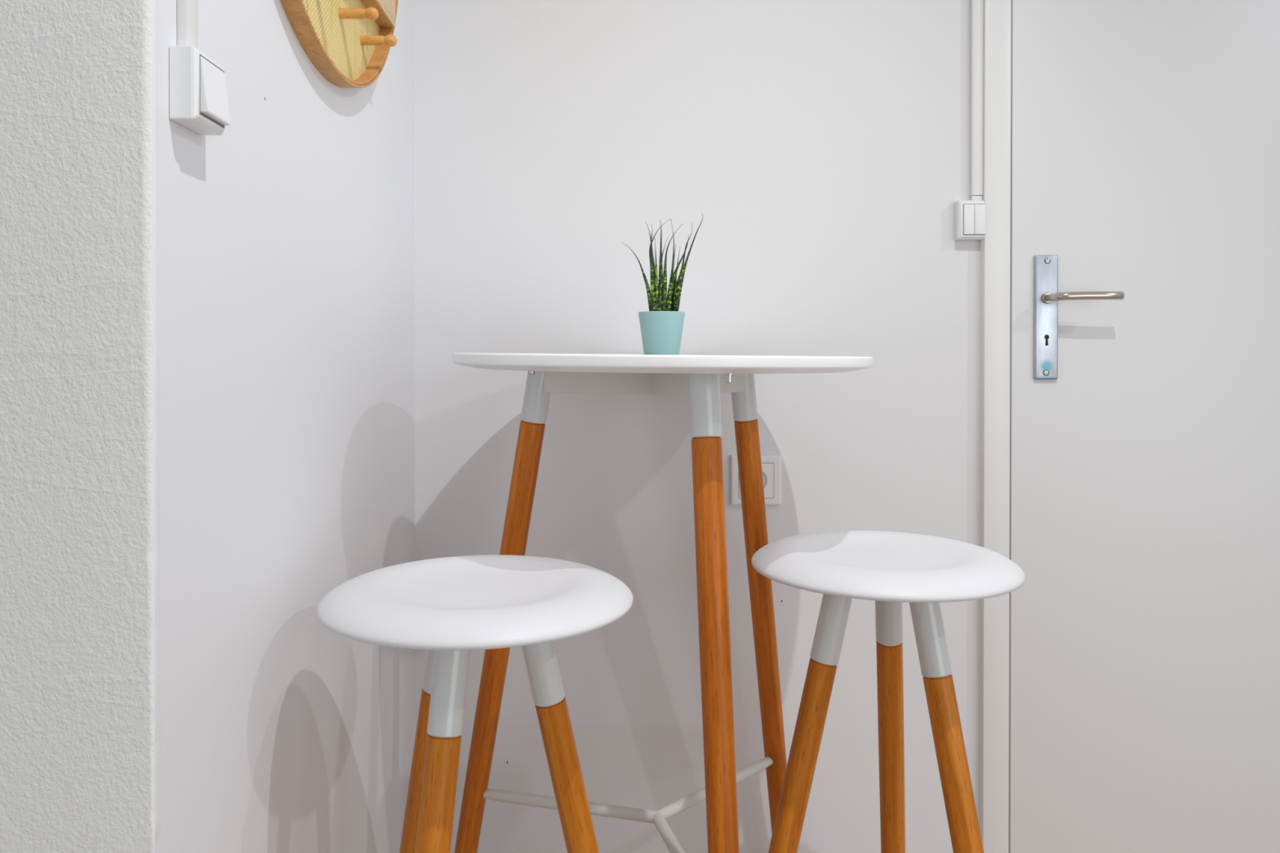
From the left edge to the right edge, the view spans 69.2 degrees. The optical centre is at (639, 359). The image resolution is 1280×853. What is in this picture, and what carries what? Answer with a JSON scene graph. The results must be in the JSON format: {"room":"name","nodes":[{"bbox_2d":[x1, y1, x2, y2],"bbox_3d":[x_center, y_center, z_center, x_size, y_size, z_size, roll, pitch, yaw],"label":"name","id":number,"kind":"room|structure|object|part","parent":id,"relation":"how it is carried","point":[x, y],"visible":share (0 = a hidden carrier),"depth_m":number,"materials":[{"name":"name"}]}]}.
{"room":"dining nook","nodes":[
{"label":"dining nook","id":0,"kind":"room"},
{"bbox_2d":[0,0,160,852],"bbox_3d":[-1.787,-0.345,0.717,2.826,2.750,0.012,0,0,0],"label":"wall","id":1,"kind":"structure","parent":0,"point":[80,770],"depth_m":0.71,"materials":[{"name":"white paint"}]},
{"bbox_2d":[157,0,415,852],"bbox_3d":[-0.488,-0.348,1.193,0.224,2.750,0.940,0,0,0],"label":"wall","id":2,"kind":"structure","parent":0,"point":[286,234],"depth_m":1.00,"materials":[{"name":"white paint"}]},
{"bbox_2d":[177,0,198,49],"bbox_3d":[-0.373,-0.982,0.760,0.009,1.460,0.021,0,0,-2],"label":"cable trunking","id":3,"kind":"object","parent":2,"relation":"attached to","point":[187,10],"visible":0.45,"depth_m":0.76,"materials":[{"name":"white paint"}]},
{"bbox_2d":[168,45,230,135],"bbox_3d":[-0.363,-0.222,0.769,0.028,0.058,0.056,0,0,-2],"label":"light switch","id":4,"kind":"object","parent":2,"relation":"attached to","point":[198,98],"visible":1,"depth_m":0.74,"materials":[{"name":"white plastic"}]},
{"bbox_2d":[280,0,398,88],"bbox_3d":[-0.362,-0.668,1.139,0.052,0.641,0.641,0,0,-2],"label":"wall rack","id":5,"kind":"object","parent":2,"relation":"attached to","point":[348,42],"visible":1,"depth_m":1.20,"materials":[{"name":"brown wood"}]},
{"bbox_2d":[360,0,393,27],"bbox_3d":[-0.375,-0.503,1.140,0.021,0.006,0.528,0,0,-2],"label":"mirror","id":6,"kind":"object","parent":5,"relation":"attached to","point":[385,18],"depth_m":1.35,"materials":[{"name":"brown wood"}]},
{"bbox_2d":[413,0,980,852],"bbox_3d":[1.200,-0.352,1.738,3.600,2.750,0.150,0,0,0],"label":"wall","id":7,"kind":"structure","parent":0,"point":[821,148],"depth_m":1.66,"materials":[{"name":"white paint"}]},
{"bbox_2d":[730,454,781,505],"bbox_3d":[0.207,0.216,1.663,0.089,0.089,0.014,0,0,0],"label":"wall socket","id":8,"kind":"object","parent":7,"relation":"attached to","point":[771,464],"visible":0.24,"depth_m":1.66,"materials":[{"name":"white plastic"}]},
{"bbox_2d":[954,200,985,239],"bbox_3d":[0.587,-0.248,1.651,0.047,0.068,0.025,0,0,0],"label":"double light switch","id":9,"kind":"object","parent":7,"relation":"attached to","point":[969,215],"visible":1,"depth_m":1.64,"materials":[{"name":"white plastic"}]},
{"bbox_2d":[969,0,983,200],"bbox_3d":[0.600,-1.003,1.651,0.020,1.440,0.014,0,0,0],"label":"cable trunking","id":10,"kind":"object","parent":7,"relation":"attached to","point":[976,6],"visible":1,"depth_m":1.65,"materials":[{"name":"white paint"}]},
{"bbox_2d":[978,0,1010,852],"bbox_3d":[1.083,-0.016,1.705,0.944,2.078,0.120,0,0,0],"label":"trim","id":11,"kind":"structure","parent":7,"relation":"attached to","point":[995,247],"depth_m":1.65,"materials":[{"name":"white paint"}]},
{"bbox_2d":[1008,0,1279,852],"bbox_3d":[1.082,0.008,1.635,0.845,2.023,0.100,0,0,0],"label":"door","id":12,"kind":"structure","parent":7,"relation":"in","point":[1144,616],"depth_m":1.65,"materials":[{"name":"white paint"}]},
{"bbox_3d":[0.719,-0.075,1.643,0.042,0.220,0.008,0,0,0],"label":"handle plate","id":13,"kind":"part","parent":12,"relation":"part of","materials":[{"name":"silver metal"}]},
{"bbox_3d":[0.770,-0.110,1.612,0.115,0.015,0.056,0,0,0],"label":"lever","id":14,"kind":"part","parent":12,"relation":"part of","materials":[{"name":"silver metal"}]},
{"bbox_3d":[-0.100,1.064,-0.585,6.200,0.050,4.815,0,0,0],"label":"floor","id":15,"kind":"structure","parent":0,"visible":0},
{"bbox_2d":[316,555,633,852],"bbox_3d":[-0.150,0.636,0.982,0.403,0.792,0.393,0,0,0],"label":"bar stool","id":16,"kind":"object","parent":15,"relation":"on","point":[449,607],"visible":1,"depth_m":0.95,"materials":[{"name":"white"}]},
{"bbox_3d":[-0.284,0.690,1.112,0.034,0.682,0.034,17,12,42],"label":"leg","id":17,"kind":"part","parent":16,"relation":"part of","materials":[{"name":"brown wood"}]},
{"bbox_3d":[-0.218,0.692,0.871,0.034,0.682,0.034,0,-12,16],"label":"leg","id":18,"kind":"part","parent":16,"relation":"part of","materials":[{"name":"brown wood"}]},
{"bbox_3d":[-0.175,0.252,1.009,0.335,0.023,0.335,0,0,0],"label":"seat","id":19,"kind":"part","parent":16,"relation":"part of","materials":[{"name":"white plastic"}]},
{"bbox_3d":[-0.035,0.691,1.047,0.034,0.680,0.034,-13,3,-13],"label":"leg","id":20,"kind":"part","parent":16,"relation":"part of","materials":[{"name":"brown wood"}]},
{"bbox_2d":[452,352,872,852],"bbox_3d":[0.002,0.512,1.338,0.649,1.039,0.647,1,0,0],"label":"bar table","id":21,"kind":"object","parent":15,"relation":"on","point":[698,380],"visible":0.98,"depth_m":1.35,"materials":[{"name":"white"}]},
{"bbox_3d":[-0.235,0.548,1.431,0.038,0.959,0.038,10,3,14],"label":"leg","id":22,"kind":"part","parent":21,"relation":"part of","materials":[{"name":"brown wood"}]},
{"bbox_3d":[-0.055,0.032,1.381,0.178,0.038,0.032,0,0,15],"label":"support arm","id":23,"kind":"part","parent":21,"relation":"part of","materials":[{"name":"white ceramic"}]},
{"bbox_2d":[622,213,702,354],"bbox_3d":[0.033,-0.111,1.358,0.092,0.206,0.075,0,0,-33],"label":"potted snake plant","id":24,"kind":"object","parent":21,"relation":"on","point":[661,326],"visible":1,"depth_m":1.35,"materials":[{"name":"green plant"}]},
{"bbox_3d":[0.032,-0.039,1.362,0.068,0.062,0.068,0,0,0],"label":"pot","id":25,"kind":"part","parent":24,"relation":"part of","materials":[{"name":"teal ceramic"}]},
{"bbox_3d":[0.055,0.034,1.273,0.032,0.037,0.178,0,0,-15],"label":"support arm","id":26,"kind":"part","parent":21,"relation":"part of","materials":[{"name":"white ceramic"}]},
{"bbox_3d":[0.098,0.551,1.101,0.038,0.955,0.038,0,-8,-15],"label":"leg","id":27,"kind":"part","parent":21,"relation":"part of","materials":[{"name":"brown wood"}]},
{"bbox_3d":[0.094,0.033,1.422,0.032,0.038,0.178,0,1,45],"label":"support arm","id":28,"kind":"part","parent":21,"relation":"part of","materials":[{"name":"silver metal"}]},
{"bbox_3d":[0.216,0.548,1.554,0.038,0.953,0.038,1,9,45],"label":"leg","id":29,"kind":"part","parent":21,"relation":"part of","materials":[{"name":"brown wood"}]},
{"bbox_2d":[751,530,1025,852],"bbox_3d":[0.271,0.635,1.188,0.397,0.792,0.405,0,0,0],"label":"bar stool","id":30,"kind":"object","parent":15,"relation":"on","point":[890,569],"visible":1,"depth_m":1.14,"materials":[{"name":"white"}]},
{"bbox_3d":[0.159,0.690,1.148,0.034,0.682,0.034,13,-2,-9],"label":"leg","id":31,"kind":"part","parent":30,"relation":"part of","materials":[{"name":"brown wood"}]},
{"bbox_3d":[0.306,0.251,1.168,0.330,0.023,0.330,0,0,0],"label":"seat","id":32,"kind":"part","parent":30,"relation":"part of","materials":[{"name":"white plastic"}]},
{"bbox_3d":[0.357,0.689,1.309,0.034,0.681,0.034,0,13,21],"label":"leg","id":33,"kind":"part","parent":30,"relation":"part of","materials":[{"name":"brown wood"}]},
{"bbox_3d":[0.397,0.691,1.057,0.034,0.681,0.034,0,-12,-39],"label":"leg","id":34,"kind":"part","parent":30,"relation":"part of","materials":[{"name":"brown wood"}]}
]}

